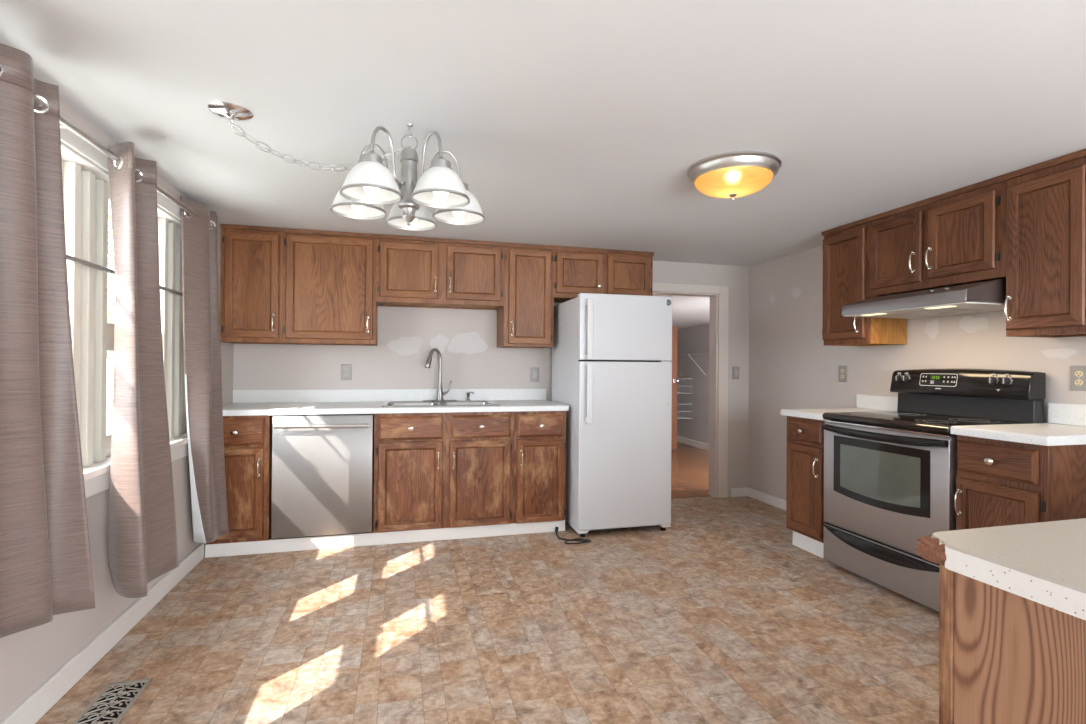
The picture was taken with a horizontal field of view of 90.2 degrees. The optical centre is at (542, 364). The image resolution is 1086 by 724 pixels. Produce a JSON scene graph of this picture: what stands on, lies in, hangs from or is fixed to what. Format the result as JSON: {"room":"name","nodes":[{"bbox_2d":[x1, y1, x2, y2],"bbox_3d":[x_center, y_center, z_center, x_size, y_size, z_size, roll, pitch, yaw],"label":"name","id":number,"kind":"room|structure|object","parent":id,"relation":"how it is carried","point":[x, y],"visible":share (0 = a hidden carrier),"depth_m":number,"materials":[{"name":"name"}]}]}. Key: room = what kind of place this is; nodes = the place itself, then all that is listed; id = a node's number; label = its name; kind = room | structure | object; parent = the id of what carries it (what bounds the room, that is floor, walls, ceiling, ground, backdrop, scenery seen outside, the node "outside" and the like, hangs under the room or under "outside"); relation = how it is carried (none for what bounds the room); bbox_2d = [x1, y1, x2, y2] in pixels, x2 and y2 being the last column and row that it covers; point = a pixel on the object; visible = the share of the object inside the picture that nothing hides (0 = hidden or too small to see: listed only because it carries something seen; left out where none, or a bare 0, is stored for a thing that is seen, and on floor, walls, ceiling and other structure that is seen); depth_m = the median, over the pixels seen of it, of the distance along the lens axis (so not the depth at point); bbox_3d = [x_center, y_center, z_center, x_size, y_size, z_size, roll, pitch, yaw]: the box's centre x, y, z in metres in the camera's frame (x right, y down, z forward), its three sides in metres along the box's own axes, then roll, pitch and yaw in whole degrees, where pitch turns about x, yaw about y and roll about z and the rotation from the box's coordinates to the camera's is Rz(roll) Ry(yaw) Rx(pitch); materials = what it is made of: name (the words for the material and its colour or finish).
{"room":"kitchen","nodes":[
{"label":"kitchen","id":0,"kind":"room"},
{"bbox_2d":[0,76,233,721],"bbox_3d":[-1.506,0.118,0.785,0.160,2.140,6.489,0,0,-15],"label":"wall","id":1,"kind":"structure","parent":0,"point":[30,657],"depth_m":2.14,"materials":[{"name":"paint"}]},
{"bbox_2d":[0,543,203,723],"bbox_3d":[-1.347,1.139,0.498,0.016,0.098,5.857,0,0,-15],"label":"baseboard","id":2,"kind":"structure","parent":1,"relation":"attached to","point":[49,693],"depth_m":2.14,"materials":[{"name":"paint"}]},
{"bbox_2d":[106,190,114,456],"bbox_3d":[-1.984,-0.184,2.595,0.047,1.193,0.570,0,0,-15],"label":"window","id":3,"kind":"structure","parent":1,"relation":"in","point":[110,326],"depth_m":2.40,"materials":[{"name":"plastic"}]},
{"bbox_2d":[33,95,211,225],"bbox_3d":[-1.627,-0.811,1.837,0.131,0.102,2.947,0,0,-15],"label":"curtain rod","id":4,"kind":"object","parent":1,"relation":"attached to","point":[65,123],"visible":0.32,"depth_m":1.99,"materials":[{"name":"silver metal"}]},
{"bbox_2d":[0,43,95,637],"bbox_3d":[-1.510,-0.032,1.490,0.159,1.686,0.616,0,0,-10],"label":"curtain","id":5,"kind":"object","parent":4,"relation":"hanging from","point":[46,565],"visible":0.99,"depth_m":1.63,"materials":[{"name":"brown fabric"}]},
{"bbox_2d":[108,142,178,597],"bbox_3d":[-1.687,0.023,2.260,0.195,1.792,0.312,0,0,-15],"label":"curtain","id":6,"kind":"object","parent":4,"relation":"hanging from","point":[142,533],"visible":0.98,"depth_m":2.16,"materials":[{"name":"brown fabric"}]},
{"bbox_2d":[180,195,228,542],"bbox_3d":[-1.958,0.056,3.107,0.141,1.930,0.398,0,0,-1],"label":"curtain","id":7,"kind":"object","parent":4,"relation":"hanging from","point":[201,307],"visible":0.96,"depth_m":3.08,"materials":[{"name":"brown fabric"}]},
{"bbox_2d":[60,123,187,497],"bbox_3d":[-1.793,-0.176,1.937,0.190,1.385,3.080,0,0,-15],"label":"trim","id":8,"kind":"structure","parent":1,"relation":"attached to","point":[96,475],"depth_m":2.17,"materials":[{"name":"paint"}]},
{"bbox_2d":[62,161,186,465],"bbox_3d":[-1.804,-0.185,1.934,0.068,1.193,2.900,0,0,-15],"label":"vertical blinds","id":9,"kind":"object","parent":1,"relation":"attached to","point":[85,197],"depth_m":2.28,"materials":[{"name":"plastic"}]},
{"bbox_2d":[66,254,182,295],"bbox_3d":[-1.748,-0.397,1.949,0.019,0.018,2.900,0,0,-15],"label":"tension rod","id":10,"kind":"object","parent":1,"relation":"attached to","point":[68,257],"visible":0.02,"depth_m":2.19,"materials":[{"name":"white metal"}]},
{"bbox_2d":[35,442,938,723],"bbox_3d":[0.733,1.263,3.386,5.835,0.100,10.620,0,0,-15],"label":"floor","id":11,"kind":"structure","parent":0,"point":[715,616],"depth_m":2.40,"materials":[{"name":"tile"}]},
{"bbox_2d":[72,678,152,723],"bbox_3d":[-1.507,1.189,1.880,0.144,0.006,0.316,0,0,-15],"label":"floor vent","id":12,"kind":"object","parent":11,"relation":"in","point":[113,702],"visible":1,"depth_m":1.90,"materials":[{"name":"grey metal"}]},
{"bbox_2d":[205,415,274,544],"bbox_3d":[-1.987,0.719,3.657,0.369,0.792,0.685,0,0,-15],"label":"base cabinet","id":13,"kind":"object","parent":11,"relation":"on","point":[247,439],"visible":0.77,"depth_m":3.38,"materials":[{"name":"brown wood"}]},
{"bbox_2d":[271,414,373,539],"bbox_3d":[-1.487,0.725,3.751,0.606,0.787,0.654,0,0,-15],"label":"dishwasher","id":14,"kind":"object","parent":11,"relation":"on","point":[323,464],"visible":0.98,"depth_m":3.48,"materials":[{"name":"metal"}]},
{"bbox_2d":[205,520,564,557],"bbox_3d":[-0.964,1.163,3.639,2.325,0.082,0.012,0,0,-15],"label":"toe kick","id":15,"kind":"object","parent":11,"relation":"on","point":[365,539],"visible":1,"depth_m":3.59,"materials":[{"name":"paint"}]},
{"bbox_2d":[373,412,513,532],"bbox_3d":[-0.738,0.729,3.987,0.949,0.792,0.685,0,0,-15],"label":"base cabinet","id":16,"kind":"object","parent":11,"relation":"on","point":[452,469],"visible":0.93,"depth_m":3.70,"materials":[{"name":"brown wood"}]},
{"bbox_2d":[222,388,568,415],"bbox_3d":[-1.035,0.261,3.926,2.356,0.134,0.655,0,0,-15],"label":"countertop","id":17,"kind":"structure","parent":16,"relation":"on","point":[302,401],"depth_m":3.99,"materials":[{"name":"white laminate"}]},
{"bbox_2d":[423,348,456,400],"bbox_3d":[-0.795,0.081,4.191,0.260,0.410,0.119,0,0,-15],"label":"kitchen faucet","id":18,"kind":"object","parent":17,"relation":"on","point":[440,393],"visible":1,"depth_m":4.20,"materials":[{"name":"silver metal"}]},
{"bbox_2d":[382,400,500,406],"bbox_3d":[-0.760,0.373,4.001,0.820,0.176,0.563,0,0,-15],"label":"sink","id":19,"kind":"object","parent":17,"relation":"in","point":[458,402],"visible":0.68,"depth_m":4.11,"materials":[{"name":"metal"}]},
{"bbox_2d":[466,392,473,400],"bbox_3d":[-0.575,0.252,4.275,0.069,0.071,0.038,0,0,2],"label":"soap dispenser","id":20,"kind":"object","parent":19,"relation":"on","point":[468,393],"visible":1,"depth_m":4.26,"materials":[{"name":"silver metal"}]},
{"bbox_2d":[514,411,565,523],"bbox_3d":[-0.093,0.733,4.157,0.385,0.792,0.685,0,0,-15],"label":"base cabinet","id":21,"kind":"object","parent":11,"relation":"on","point":[539,436],"visible":0.88,"depth_m":3.87,"materials":[{"name":"brown wood"}]},
{"bbox_2d":[555,527,590,543],"bbox_3d":[0.202,1.190,3.774,0.200,0.043,0.294,0,0,-15],"label":"power cord","id":22,"kind":"object","parent":11,"relation":"on","point":[581,540],"visible":1,"depth_m":3.70,"materials":[{"name":"black rubber"}]},
{"bbox_2d":[552,293,671,536],"bbox_3d":[0.511,0.361,4.171,0.712,1.708,0.787,0,0,-15],"label":"refrigerator","id":23,"kind":"object","parent":11,"relation":"on","point":[612,353],"visible":0.99,"depth_m":3.85,"materials":[{"name":"metal"}]},
{"bbox_2d":[671,326,678,448],"bbox_3d":[1.546,0.335,7.668,0.828,1.778,0.133,0,0,-15],"label":"closet door","id":24,"kind":"structure","parent":11,"relation":"on","point":[675,380],"depth_m":7.79,"materials":[{"name":"brown wood"}]},
{"bbox_2d":[786,416,825,558],"bbox_3d":[1.960,0.785,3.556,0.668,0.874,0.354,0,0,-15],"label":"base cabinet","id":25,"kind":"object","parent":11,"relation":"on","point":[805,436],"depth_m":3.47,"materials":[{"name":"brown wood"}]},
{"bbox_2d":[781,394,897,419],"bbox_3d":[1.974,0.278,3.569,0.644,0.136,0.380,0,0,-15],"label":"countertop","id":26,"kind":"structure","parent":25,"relation":"on","point":[864,403],"depth_m":3.61,"materials":[{"name":"white laminate"}]},
{"bbox_2d":[821,368,1045,611],"bbox_3d":[2.077,0.621,2.989,0.688,1.198,0.782,0,0,-15],"label":"range","id":27,"kind":"object","parent":11,"relation":"on","point":[890,476],"visible":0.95,"depth_m":2.88,"materials":[{"name":"silver metal"}]},
{"bbox_2d":[822,411,1030,434],"bbox_3d":[2.089,0.315,2.993,0.597,0.041,0.782,0,0,-15],"label":"cooktop","id":28,"kind":"object","parent":27,"relation":"in","point":[910,422],"depth_m":2.90,"materials":[{"name":"glass"}]},
{"bbox_2d":[939,564,1085,723],"bbox_3d":[1.824,0.772,0.922,2.277,0.876,0.655,0,0,-15],"label":"base cabinet","id":29,"kind":"object","parent":11,"relation":"on","point":[1005,657],"visible":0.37,"depth_m":0.80,"materials":[{"name":"brown wood"}]},
{"bbox_2d":[915,518,1085,620],"bbox_3d":[1.822,0.315,0.896,2.301,0.038,0.668,0,0,-15],"label":"countertop","id":30,"kind":"structure","parent":29,"relation":"on","point":[1044,563],"depth_m":0.83,"materials":[{"name":"laminate"}]},
{"bbox_2d":[954,435,1085,529],"bbox_3d":[2.258,0.717,2.430,0.668,0.774,0.372,0,0,-15],"label":"base cabinet","id":31,"kind":"object","parent":11,"relation":"on","point":[999,482],"visible":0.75,"depth_m":2.28,"materials":[{"name":"brown wood"}]},
{"bbox_2d":[951,403,1085,445],"bbox_3d":[2.275,0.259,2.431,0.644,0.140,0.392,0,0,-15],"label":"countertop","id":32,"kind":"structure","parent":31,"relation":"on","point":[1066,425],"depth_m":2.43,"materials":[{"name":"white laminate"}]},
{"bbox_2d":[233,261,748,496],"bbox_3d":[-0.204,0.142,4.547,4.600,2.140,0.120,0,0,-15],"label":"wall","id":33,"kind":"structure","parent":0,"point":[255,366],"depth_m":4.35,"materials":[{"name":"paint"}]},
{"bbox_2d":[220,228,286,343],"bbox_3d":[-2.019,-0.532,3.818,0.388,0.765,0.366,0,0,-15],"label":"upper cabinet","id":34,"kind":"object","parent":33,"relation":"attached to","point":[251,287],"visible":0.94,"depth_m":3.69,"materials":[{"name":"brown wood"}]},
{"bbox_2d":[220,224,653,255],"bbox_3d":[-0.632,-0.918,4.052,3.185,0.026,0.042,0,0,-15],"label":"trim","id":35,"kind":"structure","parent":34,"relation":"attached to","point":[224,226],"depth_m":3.98,"materials":[{"name":"brown wood"}]},
{"bbox_2d":[283,232,377,345],"bbox_3d":[-1.535,-0.528,3.946,0.615,0.765,0.366,0,0,-15],"label":"upper cabinet","id":36,"kind":"object","parent":33,"relation":"attached to","point":[329,281],"visible":0.98,"depth_m":3.81,"materials":[{"name":"brown wood"}]},
{"bbox_2d":[341,364,351,379],"bbox_3d":[-1.505,0.062,4.136,0.077,0.120,0.010,0,0,-15],"label":"wall outlet","id":37,"kind":"object","parent":33,"relation":"attached to","point":[346,369],"visible":1,"depth_m":4.13,"materials":[{"name":"plastic"}]},
{"bbox_2d":[233,388,545,402],"bbox_3d":[-1.116,0.243,4.233,2.356,0.096,0.019,0,0,-15],"label":"backsplash","id":38,"kind":"structure","parent":33,"relation":"attached to","point":[302,395],"depth_m":4.18,"materials":[{"name":"white laminate"}]},
{"bbox_2d":[387,336,422,355],"bbox_3d":[-1.084,-0.144,4.253,0.277,0.157,0.001,0,0,-15],"label":"spackle patch","id":39,"kind":"object","parent":33,"relation":"attached to","point":[404,346],"visible":1,"depth_m":4.25,"materials":[{"name":"white paint"}]},
{"bbox_2d":[430,334,448,352],"bbox_3d":[-0.829,-0.164,4.320,0.153,0.148,0.001,0,0,-15],"label":"spackle patch","id":40,"kind":"object","parent":33,"relation":"attached to","point":[440,341],"visible":0.89,"depth_m":4.32,"materials":[{"name":"white paint"}]},
{"bbox_2d":[376,238,503,309],"bbox_3d":[-0.783,-0.676,4.145,0.937,0.458,0.366,0,0,-15],"label":"upper cabinet","id":41,"kind":"object","parent":33,"relation":"attached to","point":[418,274],"visible":1,"depth_m":4.02,"materials":[{"name":"brown wood"}]},
{"bbox_2d":[447,332,487,354],"bbox_3d":[-0.608,-0.170,4.379,0.334,0.185,0.001,0,0,-15],"label":"spackle patch","id":42,"kind":"object","parent":33,"relation":"attached to","point":[469,343],"visible":1,"depth_m":4.38,"materials":[{"name":"white paint"}]},
{"bbox_2d":[497,246,553,347],"bbox_3d":[-0.140,-0.518,4.315,0.397,0.765,0.366,0,0,-15],"label":"upper cabinet","id":43,"kind":"object","parent":33,"relation":"attached to","point":[525,319],"visible":0.98,"depth_m":4.18,"materials":[{"name":"brown wood"}]},
{"bbox_2d":[530,367,538,381],"bbox_3d":[-0.068,0.087,4.515,0.077,0.120,0.012,0,0,-15],"label":"light switch","id":44,"kind":"object","parent":33,"relation":"attached to","point":[534,371],"visible":1,"depth_m":4.51,"materials":[{"name":"plastic"}]},
{"bbox_2d":[554,250,652,302],"bbox_3d":[0.462,-0.708,4.477,0.846,0.375,0.361,0,0,-15],"label":"upper cabinet","id":45,"kind":"object","parent":33,"relation":"attached to","point":[575,272],"visible":0.7,"depth_m":4.33,"materials":[{"name":"brown wood"}]},
{"bbox_2d":[653,283,728,497],"bbox_3d":[1.169,0.251,4.902,1.068,1.943,0.136,0,0,-15],"label":"trim","id":46,"kind":"structure","parent":33,"relation":"attached to","point":[718,313],"depth_m":4.96,"materials":[{"name":"paint"}]},
{"bbox_2d":[732,366,738,378],"bbox_3d":[1.785,0.080,5.005,0.077,0.120,0.012,0,0,-15],"label":"light switch","id":47,"kind":"object","parent":33,"relation":"attached to","point":[735,369],"visible":1,"depth_m":5.00,"materials":[{"name":"plastic"}]},
{"bbox_2d":[730,487,747,496],"bbox_3d":[1.821,1.187,5.011,0.193,0.080,0.014,0,0,-15],"label":"baseboard","id":48,"kind":"structure","parent":33,"relation":"attached to","point":[734,492],"depth_m":5.00,"materials":[{"name":"paint"}]},
{"bbox_2d":[0,0,1085,265],"bbox_3d":[0.647,-0.986,1.357,4.600,0.100,6.729,0,0,-15],"label":"ceiling","id":49,"kind":"structure","parent":0,"point":[570,123],"depth_m":1.90,"materials":[{"name":"paint"}]},
{"bbox_2d":[208,101,407,171],"bbox_3d":[-0.887,-0.842,2.063,0.724,0.202,0.161,0,0,-9],"label":"chain","id":50,"kind":"object","parent":49,"relation":"attached to","point":[244,134],"depth_m":2.03,"materials":[{"name":"metal"}]},
{"bbox_2d":[330,123,484,230],"bbox_3d":[-0.525,-0.742,2.140,0.606,0.396,0.595,0,0,-15],"label":"chandelier","id":51,"kind":"object","parent":49,"relation":"hanging from","point":[369,185],"visible":0.99,"depth_m":2.06,"materials":[{"name":"glass"}]},
{"bbox_2d":[687,150,781,199],"bbox_3d":[0.898,-0.851,2.556,0.421,0.154,0.421,0,0,-15],"label":"ceiling lamp","id":52,"kind":"object","parent":49,"relation":"attached to","point":[734,174],"visible":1,"depth_m":2.43,"materials":[{"name":"yellow glass"}]},
{"bbox_2d":[821,148,1085,235],"bbox_3d":[2.143,-0.904,3.021,0.042,0.026,1.522,0,0,-15],"label":"trim","id":53,"kind":"structure","parent":49,"relation":"attached to","point":[1081,153],"depth_m":2.78,"materials":[{"name":"brown wood"}]},
{"bbox_2d":[652,295,709,328],"bbox_3d":[1.111,-0.709,6.971,3.300,0.320,3.891,0,0,-15],"label":"ceiling","id":54,"kind":"structure","parent":0,"point":[687,311],"depth_m":6.46,"materials":[{"name":"paint"}]},
{"bbox_2d":[677,323,708,443],"bbox_3d":[2.588,0.242,7.307,0.120,2.000,3.791,0,0,-15],"label":"wall","id":55,"kind":"structure","parent":0,"point":[695,339],"depth_m":8.19,"materials":[{"name":"paint"}]},
{"bbox_2d":[677,401,691,418],"bbox_3d":[2.006,0.708,8.410,0.430,0.237,0.565,0,0,-15],"label":"wire basket","id":56,"kind":"object","parent":55,"relation":"attached to","point":[687,410],"visible":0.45,"depth_m":8.23,"materials":[{"name":"grey metal"}]},
{"bbox_2d":[677,378,692,393],"bbox_3d":[2.008,0.328,8.411,0.430,0.237,0.565,0,0,-15],"label":"wire basket","id":57,"kind":"object","parent":55,"relation":"attached to","point":[681,385],"visible":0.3,"depth_m":8.41,"materials":[{"name":"grey metal"}]},
{"bbox_2d":[677,436,708,450],"bbox_3d":[2.530,1.196,7.238,0.014,0.090,3.691,0,0,-15],"label":"baseboard","id":58,"kind":"structure","parent":55,"relation":"attached to","point":[701,445],"depth_m":8.18,"materials":[{"name":"paint"}]},
{"bbox_2d":[677,353,708,374],"bbox_3d":[2.193,0.007,7.947,0.308,0.307,2.347,0,0,-15],"label":"wire shelf","id":59,"kind":"object","parent":55,"relation":"attached to","point":[697,353],"visible":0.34,"depth_m":7.82,"materials":[{"name":"white metal"}]},
{"bbox_2d":[748,246,1085,500],"bbox_3d":[2.805,0.151,1.925,0.120,2.140,6.489,0,0,-15],"label":"wall","id":60,"kind":"structure","parent":0,"point":[791,366],"depth_m":4.24,"materials":[{"name":"paint"}]},
{"bbox_2d":[748,488,785,509],"bbox_3d":[2.069,1.186,4.420,0.014,0.080,1.255,0,0,-15],"label":"baseboard","id":61,"kind":"structure","parent":60,"relation":"attached to","point":[777,502],"depth_m":4.75,"materials":[{"name":"paint"}]},
{"bbox_2d":[769,294,774,302],"bbox_3d":[2.006,-0.573,4.734,0.001,0.079,0.071,0,0,-15],"label":"spackle patch","id":62,"kind":"object","parent":60,"relation":"attached to","point":[771,298],"visible":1,"depth_m":4.73,"materials":[{"name":"white paint"}]},
{"bbox_2d":[792,287,800,298],"bbox_3d":[2.083,-0.585,4.442,0.001,0.096,0.098,0,0,-15],"label":"spackle patch","id":63,"kind":"object","parent":60,"relation":"attached to","point":[796,291],"visible":1,"depth_m":4.44,"materials":[{"name":"white paint"}]},
{"bbox_2d":[839,366,846,381],"bbox_3d":[2.199,0.070,3.968,0.010,0.120,0.077,0,0,-15],"label":"wall outlet","id":64,"kind":"object","parent":60,"relation":"attached to","point":[842,369],"visible":1,"depth_m":3.96,"materials":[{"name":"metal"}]},
{"bbox_2d":[822,223,906,345],"bbox_3d":[2.115,-0.509,3.609,0.360,0.760,0.380,0,0,-15],"label":"upper cabinet","id":65,"kind":"object","parent":60,"relation":"attached to","point":[845,252],"visible":0.7,"depth_m":3.52,"materials":[{"name":"brown wood"}]},
{"bbox_2d":[856,394,897,410],"bbox_3d":[2.276,0.261,3.649,0.019,0.098,0.380,0,0,-15],"label":"backsplash","id":66,"kind":"structure","parent":60,"relation":"attached to","point":[874,402],"depth_m":3.67,"materials":[{"name":"white laminate"}]},
{"bbox_2d":[924,319,938,338],"bbox_3d":[2.379,-0.213,3.312,0.001,0.120,0.095,0,0,-15],"label":"spackle patch","id":67,"kind":"object","parent":60,"relation":"attached to","point":[931,329],"visible":1,"depth_m":3.30,"materials":[{"name":"white paint"}]},
{"bbox_2d":[869,181,1006,296],"bbox_3d":[2.267,-0.657,3.041,0.360,0.466,0.795,0,0,-15],"label":"upper cabinet","id":68,"kind":"object","parent":60,"relation":"attached to","point":[959,239],"visible":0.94,"depth_m":2.93,"materials":[{"name":"brown wood"}]},
{"bbox_2d":[842,279,1005,318],"bbox_3d":[2.178,-0.350,3.002,0.547,0.130,0.748,0,0,-15],"label":"range hood","id":69,"kind":"object","parent":68,"relation":"attached to","point":[986,296],"visible":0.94,"depth_m":2.84,"materials":[{"name":"metal"}]},
{"bbox_2d":[959,316,988,332],"bbox_3d":[2.443,-0.229,3.068,0.001,0.100,0.165,0,0,-15],"label":"spackle patch","id":70,"kind":"object","parent":60,"relation":"attached to","point":[970,324],"visible":1,"depth_m":3.07,"materials":[{"name":"white paint"}]},
{"bbox_2d":[1004,156,1085,337],"bbox_3d":[2.412,-0.512,2.486,0.360,0.758,0.349,0,0,-15],"label":"upper cabinet","id":71,"kind":"object","parent":60,"relation":"attached to","point":[1046,208],"visible":1,"depth_m":2.45,"materials":[{"name":"brown wood"}]},
{"bbox_2d":[1041,348,1078,359],"bbox_3d":[2.548,-0.051,2.668,0.001,0.058,0.163,0,0,-15],"label":"spackle patch","id":72,"kind":"object","parent":60,"relation":"attached to","point":[1062,353],"visible":1,"depth_m":2.67,"materials":[{"name":"white paint"}]},
{"bbox_2d":[1048,403,1085,425],"bbox_3d":[2.577,0.243,2.511,0.019,0.102,0.392,0,0,-15],"label":"backsplash","id":73,"kind":"structure","parent":60,"relation":"attached to","point":[1058,413],"depth_m":2.62,"materials":[{"name":"white laminate"}]},
{"bbox_2d":[1070,366,1085,390],"bbox_3d":[2.564,0.067,2.586,0.010,0.120,0.077,0,0,-15],"label":"wall outlet","id":74,"kind":"object","parent":60,"relation":"attached to","point":[1077,373],"visible":1,"depth_m":2.59,"materials":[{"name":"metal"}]},
{"bbox_2d":[1075,371,1082,376],"bbox_3d":[2.562,0.046,2.585,0.004,0.028,0.033,0,0,-15],"label":"receptacle","id":75,"kind":"object","parent":74,"relation":"attached to","point":[1077,373],"depth_m":2.58,"materials":[{"name":"beige plastic"}]},
{"bbox_2d":[1075,380,1082,385],"bbox_3d":[2.562,0.088,2.585,0.004,0.028,0.033,0,0,-15],"label":"receptacle","id":76,"kind":"object","parent":74,"relation":"attached to","point":[1077,382],"depth_m":2.58,"materials":[{"name":"beige plastic"}]},
{"label":"outside","id":77,"kind":"structure","parent":0,"visible":0},
{"bbox_2d":[106,408,111,433],"bbox_3d":[-23.825,1.755,9.216,38.665,0.150,90.000,0,0,-15],"label":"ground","id":78,"kind":"structure","parent":77,"point":[109,410],"depth_m":17.06,"materials":[{"name":"white"}]},
{"bbox_2d":[107,351,113,407],"bbox_3d":[-16.335,-0.358,24.646,5.800,4.300,5.600,0,0,-15],"label":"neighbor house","id":79,"kind":"structure","parent":78,"relation":"on","point":[110,360],"depth_m":21.77,"materials":[{"name":"white"}]},
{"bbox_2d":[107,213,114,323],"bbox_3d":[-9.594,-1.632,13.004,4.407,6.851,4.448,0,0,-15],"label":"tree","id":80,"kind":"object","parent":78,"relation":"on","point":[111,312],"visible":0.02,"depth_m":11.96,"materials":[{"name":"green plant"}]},
{"bbox_2d":[107,214,114,357],"bbox_3d":[-14.273,-1.695,16.906,4.898,6.950,4.823,0,0,-15],"label":"tree","id":81,"kind":"object","parent":78,"relation":"on","point":[109,219],"visible":0.02,"depth_m":16.79,"materials":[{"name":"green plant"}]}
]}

